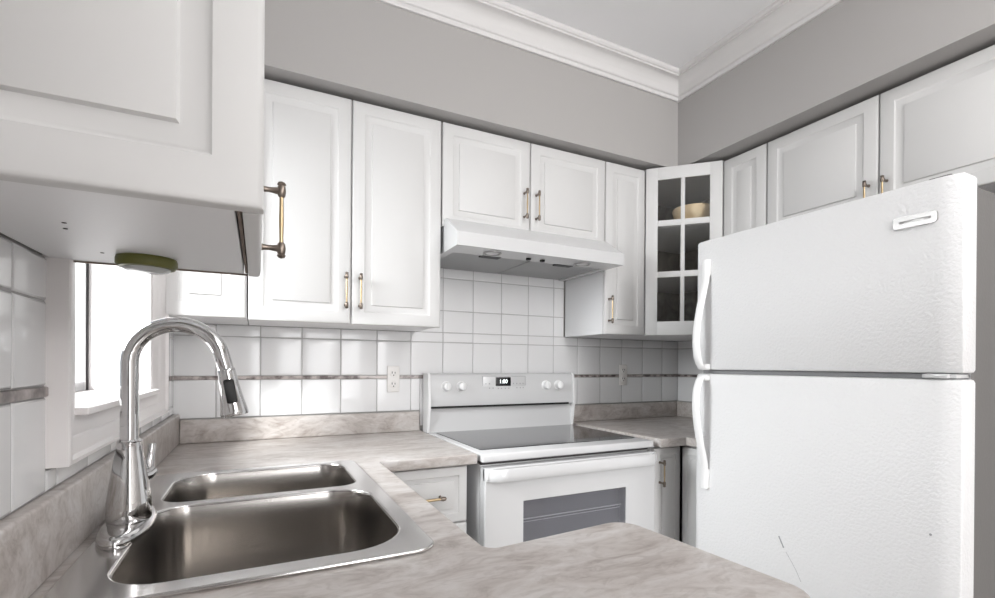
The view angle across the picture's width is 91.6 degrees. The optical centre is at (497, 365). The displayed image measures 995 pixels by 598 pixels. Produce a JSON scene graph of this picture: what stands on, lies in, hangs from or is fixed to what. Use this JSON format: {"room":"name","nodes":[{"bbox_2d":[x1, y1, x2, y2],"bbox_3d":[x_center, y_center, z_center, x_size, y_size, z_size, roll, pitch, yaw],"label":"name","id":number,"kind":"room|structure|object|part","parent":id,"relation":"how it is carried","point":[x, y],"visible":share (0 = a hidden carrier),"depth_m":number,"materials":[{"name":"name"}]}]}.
{"room":"kitchen","nodes":[
{"label":"kitchen","id":0,"kind":"room"},
{"bbox_2d":[0,233,173,519],"bbox_3d":[0.401,-0.082,-1.643,0.209,2.590,7.500,0,0,-26],"label":"wall","id":1,"kind":"structure","parent":0,"point":[24,477],"depth_m":0.63,"materials":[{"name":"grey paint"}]},
{"bbox_2d":[0,414,179,597],"bbox_3d":[-0.727,0.235,0.868,0.023,0.108,1.998,0,0,-26],"label":"backsplash","id":2,"kind":"structure","parent":1,"relation":"attached to","point":[36,538],"depth_m":0.69,"materials":[{"name":"laminate"}]},
{"bbox_2d":[42,254,168,468],"bbox_3d":[-0.918,-0.417,1.044,0.233,1.123,0.878,0,0,-26],"label":"window","id":3,"kind":"structure","parent":1,"relation":"in","point":[92,310],"depth_m":1.29,"materials":[{"name":"white paint"}]},
{"bbox_3d":[-0.986,-0.392,1.016,0.037,0.918,0.631,0,0,-26],"label":"sash","id":4,"kind":"part","parent":3,"relation":"part of","materials":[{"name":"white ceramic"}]},
{"bbox_2d":[0,0,285,276],"bbox_3d":[-0.420,-0.549,0.590,0.318,0.795,0.405,0,0,-26],"label":"upper cabinet","id":5,"kind":"object","parent":1,"relation":"attached to","point":[127,126],"visible":0.99,"depth_m":0.43,"materials":[{"name":"white wood"}]},
{"bbox_2d":[114,253,177,274],"bbox_3d":[-0.504,-0.144,0.696,0.074,0.021,0.074,0,0,-26],"label":"puck light","id":6,"kind":"object","parent":5,"relation":"attached to","point":[148,264],"visible":1,"depth_m":0.67,"materials":[{"name":"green plastic"}]},
{"bbox_3d":[-0.325,-0.546,0.649,0.018,0.791,0.385,0,0,-26],"label":"door","id":7,"kind":"part","parent":5,"relation":"part of","materials":[{"name":"white wood"}]},
{"bbox_3d":[-0.376,-0.247,0.813,0.038,0.130,0.014,0,0,-26],"label":"handle","id":8,"kind":"part","parent":5,"relation":"part of","materials":[{"name":"gold metal"}]},
{"bbox_2d":[375,0,843,102],"bbox_3d":[1.521,-1.319,-1.305,2.104,0.104,7.122,0,0,-26],"label":"trim","id":9,"kind":"structure","parent":1,"relation":"attached to","point":[500,21],"depth_m":1.98,"materials":[{"name":"white paint"}]},
{"bbox_2d":[173,268,677,443],"bbox_3d":[-0.121,-0.096,2.337,2.815,2.590,0.108,0,0,-26],"label":"wall","id":10,"kind":"structure","parent":0,"point":[490,322],"depth_m":2.19,"materials":[{"name":"white tile"}]},
{"bbox_2d":[166,267,247,324],"bbox_3d":[-0.987,-0.554,1.661,0.232,0.796,0.324,0,0,-26],"label":"upper cabinet","id":11,"kind":"object","parent":10,"relation":"attached to","point":[206,298],"visible":0.29,"depth_m":1.52,"materials":[{"name":"white wood"}]},
{"bbox_2d":[179,411,418,443],"bbox_3d":[-0.752,0.243,1.956,0.900,0.087,0.013,0,0,-26],"label":"backsplash","id":12,"kind":"structure","parent":10,"relation":"attached to","point":[254,428],"depth_m":1.92,"materials":[{"name":"laminate"}]},
{"bbox_2d":[248,79,440,331],"bbox_3d":[-0.577,-0.550,1.846,0.661,0.800,0.357,0,0,-26],"label":"upper cabinet","id":13,"kind":"object","parent":10,"relation":"attached to","point":[362,234],"visible":1,"depth_m":1.71,"materials":[{"name":"white wood"}]},
{"bbox_3d":[-0.667,-0.548,1.650,0.323,0.796,0.019,0,0,-26],"label":"door","id":14,"kind":"part","parent":13,"relation":"part of","materials":[{"name":"white wood"}]},
{"bbox_3d":[-0.529,-0.264,1.691,0.012,0.128,0.033,0,0,-26],"label":"handle","id":15,"kind":"part","parent":13,"relation":"part of","materials":[{"name":"gold metal"}]},
{"bbox_3d":[-0.485,-0.264,1.713,0.012,0.128,0.033,0,0,-26],"label":"handle","id":16,"kind":"part","parent":13,"relation":"part of","materials":[{"name":"gold metal"}]},
{"bbox_3d":[-0.370,-0.547,1.797,0.332,0.796,0.019,0,0,-26],"label":"door","id":17,"kind":"part","parent":13,"relation":"part of","materials":[{"name":"white wood"}]},
{"bbox_2d":[387,366,399,391],"bbox_3d":[-0.454,0.057,2.107,0.054,0.114,0.008,0,0,-26],"label":"electrical outlet","id":18,"kind":"object","parent":10,"relation":"attached to","point":[392,371],"visible":1,"depth_m":2.10,"materials":[{"name":"white plastic"}]},
{"bbox_2d":[390,370,396,376],"bbox_3d":[-0.453,0.033,2.106,0.033,0.033,0.003,0,0,-26],"label":"receptacle","id":19,"kind":"object","parent":18,"relation":"attached to","point":[393,373],"depth_m":2.10,"materials":[{"name":"white plastic"}]},
{"bbox_2d":[390,381,396,387],"bbox_3d":[-0.453,0.081,2.106,0.033,0.033,0.003,0,0,-26],"label":"receptacle","id":20,"kind":"object","parent":18,"relation":"attached to","point":[393,384],"depth_m":2.10,"materials":[{"name":"white plastic"}]},
{"bbox_2d":[441,122,604,241],"bbox_3d":[0.077,-0.744,2.170,0.788,0.406,0.357,0,0,-26],"label":"upper cabinet","id":21,"kind":"object","parent":10,"relation":"attached to","point":[487,178],"visible":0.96,"depth_m":2.02,"materials":[{"name":"white wood"}]},
{"bbox_3d":[-0.041,-0.742,1.960,0.389,0.402,0.019,0,0,-26],"label":"door","id":22,"kind":"part","parent":21,"relation":"part of","materials":[{"name":"white wood"}]},
{"bbox_3d":[0.120,-0.674,2.011,0.012,0.128,0.033,0,0,-26],"label":"handle","id":23,"kind":"part","parent":21,"relation":"part of","materials":[{"name":"gold metal"}]},
{"bbox_2d":[440,218,623,280],"bbox_3d":[0.099,-0.498,2.123,0.772,0.135,0.463,0,0,-26],"label":"range hood","id":24,"kind":"object","parent":21,"relation":"attached to","point":[465,245],"visible":0.98,"depth_m":1.97,"materials":[{"name":"white metal"}]},
{"bbox_2d":[483,251,501,255],"bbox_3d":[-0.020,-0.436,1.881,0.072,0.004,0.072,0,0,-26],"label":"lamp","id":25,"kind":"object","parent":24,"relation":"attached to","point":[485,253],"depth_m":1.87,"materials":[{"name":"white plastic"}]},
{"bbox_2d":[574,262,590,266],"bbox_3d":[0.363,-0.434,2.071,0.072,0.004,0.072,0,0,-26],"label":"lamp","id":26,"kind":"object","parent":24,"relation":"attached to","point":[578,264],"depth_m":2.07,"materials":[{"name":"white plastic"}]},
{"bbox_3d":[0.172,-0.673,2.037,0.012,0.128,0.033,0,0,-26],"label":"handle","id":27,"kind":"part","parent":21,"relation":"part of","materials":[{"name":"gold metal"}]},
{"bbox_3d":[0.313,-0.740,2.135,0.393,0.402,0.019,0,0,-26],"label":"door","id":28,"kind":"part","parent":21,"relation":"part of","materials":[{"name":"white wood"}]},
{"bbox_2d":[565,161,644,338],"bbox_3d":[0.538,-0.546,2.400,0.240,0.796,0.357,0,0,-26],"label":"upper cabinet","id":29,"kind":"object","parent":10,"relation":"attached to","point":[609,303],"visible":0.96,"depth_m":2.28,"materials":[{"name":"white wood"}]},
{"bbox_3d":[0.520,-0.259,2.212,0.012,0.128,0.033,0,0,-26],"label":"handle","id":30,"kind":"part","parent":29,"relation":"part of","materials":[{"name":"gold metal"}]},
{"bbox_3d":[0.599,-0.544,2.279,0.238,0.792,0.019,0,0,-26],"label":"door","id":31,"kind":"part","parent":29,"relation":"part of","materials":[{"name":"white wood"}]},
{"bbox_2d":[619,365,626,384],"bbox_3d":[0.696,0.049,2.678,0.054,0.114,0.008,0,0,-26],"label":"electrical outlet","id":32,"kind":"object","parent":10,"relation":"attached to","point":[622,368],"visible":1,"depth_m":2.67,"materials":[{"name":"white plastic"}]},
{"bbox_2d":[573,401,676,421],"bbox_3d":[0.718,0.251,2.686,0.754,0.087,0.013,0,0,-26],"label":"backsplash","id":33,"kind":"structure","parent":10,"relation":"attached to","point":[596,412],"depth_m":2.67,"materials":[{"name":"laminate"}]},
{"bbox_2d":[264,0,994,170],"bbox_3d":[1.575,-1.207,-1.066,2.815,0.528,7.700,0,0,-26],"label":"ceiling","id":34,"kind":"structure","parent":0,"point":[372,52],"depth_m":1.85,"materials":[{"name":"white paint"}]},
{"bbox_2d":[677,341,707,541],"bbox_3d":[2.780,-0.070,-0.461,0.108,2.590,7.500,0,0,-26],"label":"wall","id":35,"kind":"structure","parent":0,"point":[688,371],"depth_m":2.82,"materials":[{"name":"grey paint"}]},
{"bbox_2d":[602,160,723,340],"bbox_3d":[0.945,-0.544,2.482,0.580,0.796,0.572,0,0,-26],"label":"upper cabinet","id":36,"kind":"object","parent":35,"relation":"attached to","point":[671,244],"visible":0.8,"depth_m":2.31,"materials":[{"name":"white wood"}]},
{"bbox_3d":[0.868,-0.542,2.263,0.333,0.792,0.018,0,0,19],"label":"door","id":37,"kind":"part","parent":36,"relation":"part of","materials":[{"name":"white wood"}]},
{"bbox_2d":[672,203,709,218],"bbox_3d":[0.957,-0.719,2.363,0.197,0.091,0.197,0,0,-26],"label":"bowl","id":38,"kind":"object","parent":36,"relation":"in","point":[694,210],"visible":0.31,"depth_m":2.28,"materials":[{"name":"ceramic"}]},
{"bbox_2d":[676,401,692,417],"bbox_3d":[1.232,0.254,2.513,0.013,0.087,0.781,0,0,-26],"label":"backsplash","id":39,"kind":"structure","parent":35,"relation":"attached to","point":[684,409],"depth_m":2.80,"materials":[{"name":"laminate"}]},
{"bbox_2d":[724,143,767,235],"bbox_3d":[1.222,-0.541,2.192,0.324,0.796,0.208,0,0,-26],"label":"upper cabinet","id":40,"kind":"object","parent":35,"relation":"attached to","point":[745,174],"visible":0.27,"depth_m":2.11,"materials":[{"name":"white wood"}]},
{"bbox_2d":[767,45,994,223],"bbox_3d":[1.437,-0.735,1.724,0.357,0.403,0.812,0,0,-26],"label":"upper cabinet","id":41,"kind":"object","parent":35,"relation":"attached to","point":[939,122],"visible":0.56,"depth_m":1.62,"materials":[{"name":"white wood"}]},
{"bbox_3d":[1.225,-0.735,1.846,0.019,0.399,0.403,0,0,-26],"label":"door","id":42,"kind":"part","parent":41,"relation":"part of","materials":[{"name":"white wood"}]},
{"bbox_3d":[1.278,-0.595,1.678,0.033,0.095,0.012,0,0,-26],"label":"handle","id":43,"kind":"part","parent":41,"relation":"part of","materials":[{"name":"gold metal"}]},
{"bbox_3d":[1.302,-0.594,1.630,0.033,0.095,0.012,0,0,-26],"label":"handle","id":44,"kind":"part","parent":41,"relation":"part of","materials":[{"name":"gold metal"}]},
{"bbox_3d":[1.406,-0.733,1.481,0.019,0.399,0.403,0,0,-26],"label":"door","id":45,"kind":"part","parent":41,"relation":"part of","materials":[{"name":"white wood"}]},
{"bbox_3d":[1.559,1.269,-1.060,2.815,0.100,7.700,0,0,-26],"label":"floor","id":46,"kind":"structure","parent":0,"visible":0},
{"bbox_2d":[392,465,466,532],"bbox_3d":[-0.353,0.763,1.814,0.290,0.872,0.626,0,0,-26],"label":"base cabinet","id":47,"kind":"object","parent":46,"relation":"on","point":[444,488],"visible":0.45,"depth_m":1.59,"materials":[{"name":"white wood"}]},
{"bbox_3d":[-0.221,0.429,1.548,0.118,0.015,0.034,0,0,-26],"label":"handle","id":48,"kind":"part","parent":47,"relation":"part of","materials":[{"name":"gold metal"}]},
{"bbox_3d":[-0.235,0.808,1.573,0.282,0.566,0.019,0,0,-26],"label":"door","id":49,"kind":"part","parent":47,"relation":"part of","materials":[{"name":"white wood"}]},
{"bbox_2d":[423,372,656,547],"bbox_3d":[0.159,0.618,2.035,0.770,1.169,0.679,0,0,-26],"label":"electric range","id":50,"kind":"object","parent":46,"relation":"on","point":[536,474],"visible":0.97,"depth_m":1.87,"materials":[{"name":"white metal"}]},
{"bbox_3d":[-0.222,0.091,2.130,0.048,0.048,0.037,0,0,-26],"label":"knob","id":51,"kind":"part","parent":50,"relation":"part of","materials":[{"name":"white plastic"}]},
{"bbox_3d":[-0.157,0.092,2.162,0.048,0.048,0.037,0,0,-26],"label":"knob","id":52,"kind":"part","parent":50,"relation":"part of","materials":[{"name":"white plastic"}]},
{"bbox_3d":[0.032,0.081,2.273,0.227,0.068,0.005,0,0,-26],"label":"control panel","id":53,"kind":"part","parent":50,"relation":"part of","materials":[{"name":"grey plastic"}]},
{"bbox_2d":[425,424,652,462],"bbox_3d":[0.150,0.309,2.058,0.760,0.030,0.628,0,0,-26],"label":"cooktop","id":54,"kind":"object","parent":50,"relation":"in","point":[492,443],"depth_m":1.90,"materials":[{"name":"black glass"}]},
{"bbox_3d":[0.242,0.094,2.360,0.048,0.048,0.037,0,0,-26],"label":"knob","id":55,"kind":"part","parent":50,"relation":"part of","materials":[{"name":"white plastic"}]},
{"bbox_3d":[0.307,0.094,2.392,0.048,0.048,0.037,0,0,-26],"label":"knob","id":56,"kind":"part","parent":50,"relation":"part of","materials":[{"name":"white plastic"}]},
{"bbox_3d":[0.284,0.647,1.785,0.752,0.612,0.042,0,0,-26],"label":"oven door","id":57,"kind":"part","parent":50,"relation":"part of","materials":[{"name":"white metal"}]},
{"bbox_3d":[0.299,0.364,1.755,0.750,0.044,0.055,0,0,-26],"label":"handle","id":58,"kind":"part","parent":50,"relation":"part of","materials":[{"name":"white metal"}]},
{"bbox_2d":[647,446,679,540],"bbox_3d":[0.595,0.768,2.285,0.166,0.872,0.627,0,0,-26],"label":"base cabinet","id":59,"kind":"object","parent":46,"relation":"on","point":[667,466],"visible":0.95,"depth_m":2.03,"materials":[{"name":"white wood"}]},
{"bbox_3d":[0.681,0.442,1.994,0.012,0.112,0.033,0,0,-26],"label":"handle","id":60,"kind":"part","parent":59,"relation":"part of","materials":[{"name":"gold metal"}]},
{"bbox_2d":[682,446,696,546],"bbox_3d":[1.093,0.772,2.118,0.610,0.872,0.174,0,0,-26],"label":"base cabinet","id":61,"kind":"object","parent":46,"relation":"on","point":[689,452],"visible":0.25,"depth_m":2.03,"materials":[{"name":"white wood"}]},
{"bbox_2d":[571,401,696,447],"bbox_3d":[0.896,0.271,2.349,0.775,0.123,0.790,0,0,-26],"label":"countertop","id":62,"kind":"structure","parent":61,"relation":"on","point":[668,424],"depth_m":2.55,"materials":[{"name":"laminate"}]},
{"bbox_2d":[692,173,994,597],"bbox_3d":[1.214,0.372,1.627,0.806,1.676,0.770,0,0,-26],"label":"refrigerator","id":63,"kind":"object","parent":46,"relation":"on","point":[843,410],"visible":1,"depth_m":1.33,"materials":[{"name":"white metal"}]},
{"bbox_3d":[0.739,0.238,1.759,0.070,0.415,0.030,0,0,-26],"label":"handle","id":64,"kind":"part","parent":63,"relation":"part of","materials":[{"name":"white plastic"}]},
{"bbox_3d":[0.742,-0.186,1.758,0.070,0.402,0.030,0,0,-26],"label":"handle","id":65,"kind":"part","parent":63,"relation":"part of","materials":[{"name":"white plastic"}]},
{"bbox_3d":[0.943,0.567,1.494,0.072,1.073,0.770,0,0,-26],"label":"fridge door","id":66,"kind":"part","parent":63,"relation":"part of","materials":[{"name":"white metal"}]},
{"bbox_3d":[0.949,-0.222,1.492,0.072,0.476,0.770,0,0,-26],"label":"freezer door","id":67,"kind":"part","parent":63,"relation":"part of","materials":[{"name":"white metal"}]},
{"bbox_3d":[-0.461,0.765,1.017,0.620,0.872,0.801,0,0,-26],"label":"base cabinet","id":68,"kind":"object","parent":46,"relation":"on","visible":0},
{"bbox_2d":[0,411,810,597],"bbox_3d":[-0.320,0.255,1.071,0.934,0.144,1.998,0,0,-26],"label":"countertop","id":69,"kind":"structure","parent":68,"relation":"on","point":[40,540],"depth_m":0.74,"materials":[{"name":"laminate"}]},
{"bbox_2d":[95,317,248,550],"bbox_3d":[-0.590,0.097,0.836,0.234,0.370,0.196,0,0,5],"label":"faucet","id":70,"kind":"object","parent":69,"relation":"on","point":[130,514],"visible":1,"depth_m":0.83,"materials":[{"name":"silver metal"}]},
{"bbox_3d":[-0.641,0.274,0.841,0.074,0.017,0.224,0,0,-26],"label":"plate","id":71,"kind":"part","parent":70,"relation":"part of","materials":[{"name":"silver metal"}]},
{"bbox_3d":[-0.630,0.175,0.869,0.024,0.068,0.043,0,0,15],"label":"lever","id":72,"kind":"part","parent":70,"relation":"part of","materials":[{"name":"silver metal"}]},
{"bbox_3d":[-0.571,0.022,0.868,0.175,0.220,0.027,0,0,-22],"label":"spout","id":73,"kind":"part","parent":70,"relation":"part of","materials":[{"name":"silver metal"}]},
{"bbox_2d":[42,460,433,597],"bbox_3d":[-0.487,0.384,1.004,0.498,0.203,0.774,0,0,-26],"label":"sink","id":74,"kind":"object","parent":69,"relation":"in","point":[215,529],"visible":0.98,"depth_m":1.01,"materials":[{"name":"silver metal"}]},
{"bbox_3d":[-0.408,0.387,0.874,0.413,0.200,0.399,0,0,-26],"label":"bowl","id":75,"kind":"part","parent":74,"relation":"part of","materials":[{"name":"silver metal"}]},
{"bbox_3d":[-0.575,0.370,1.200,0.405,0.170,0.286,0,0,-26],"label":"bowl","id":76,"kind":"part","parent":74,"relation":"part of","materials":[{"name":"silver metal"}]}
]}

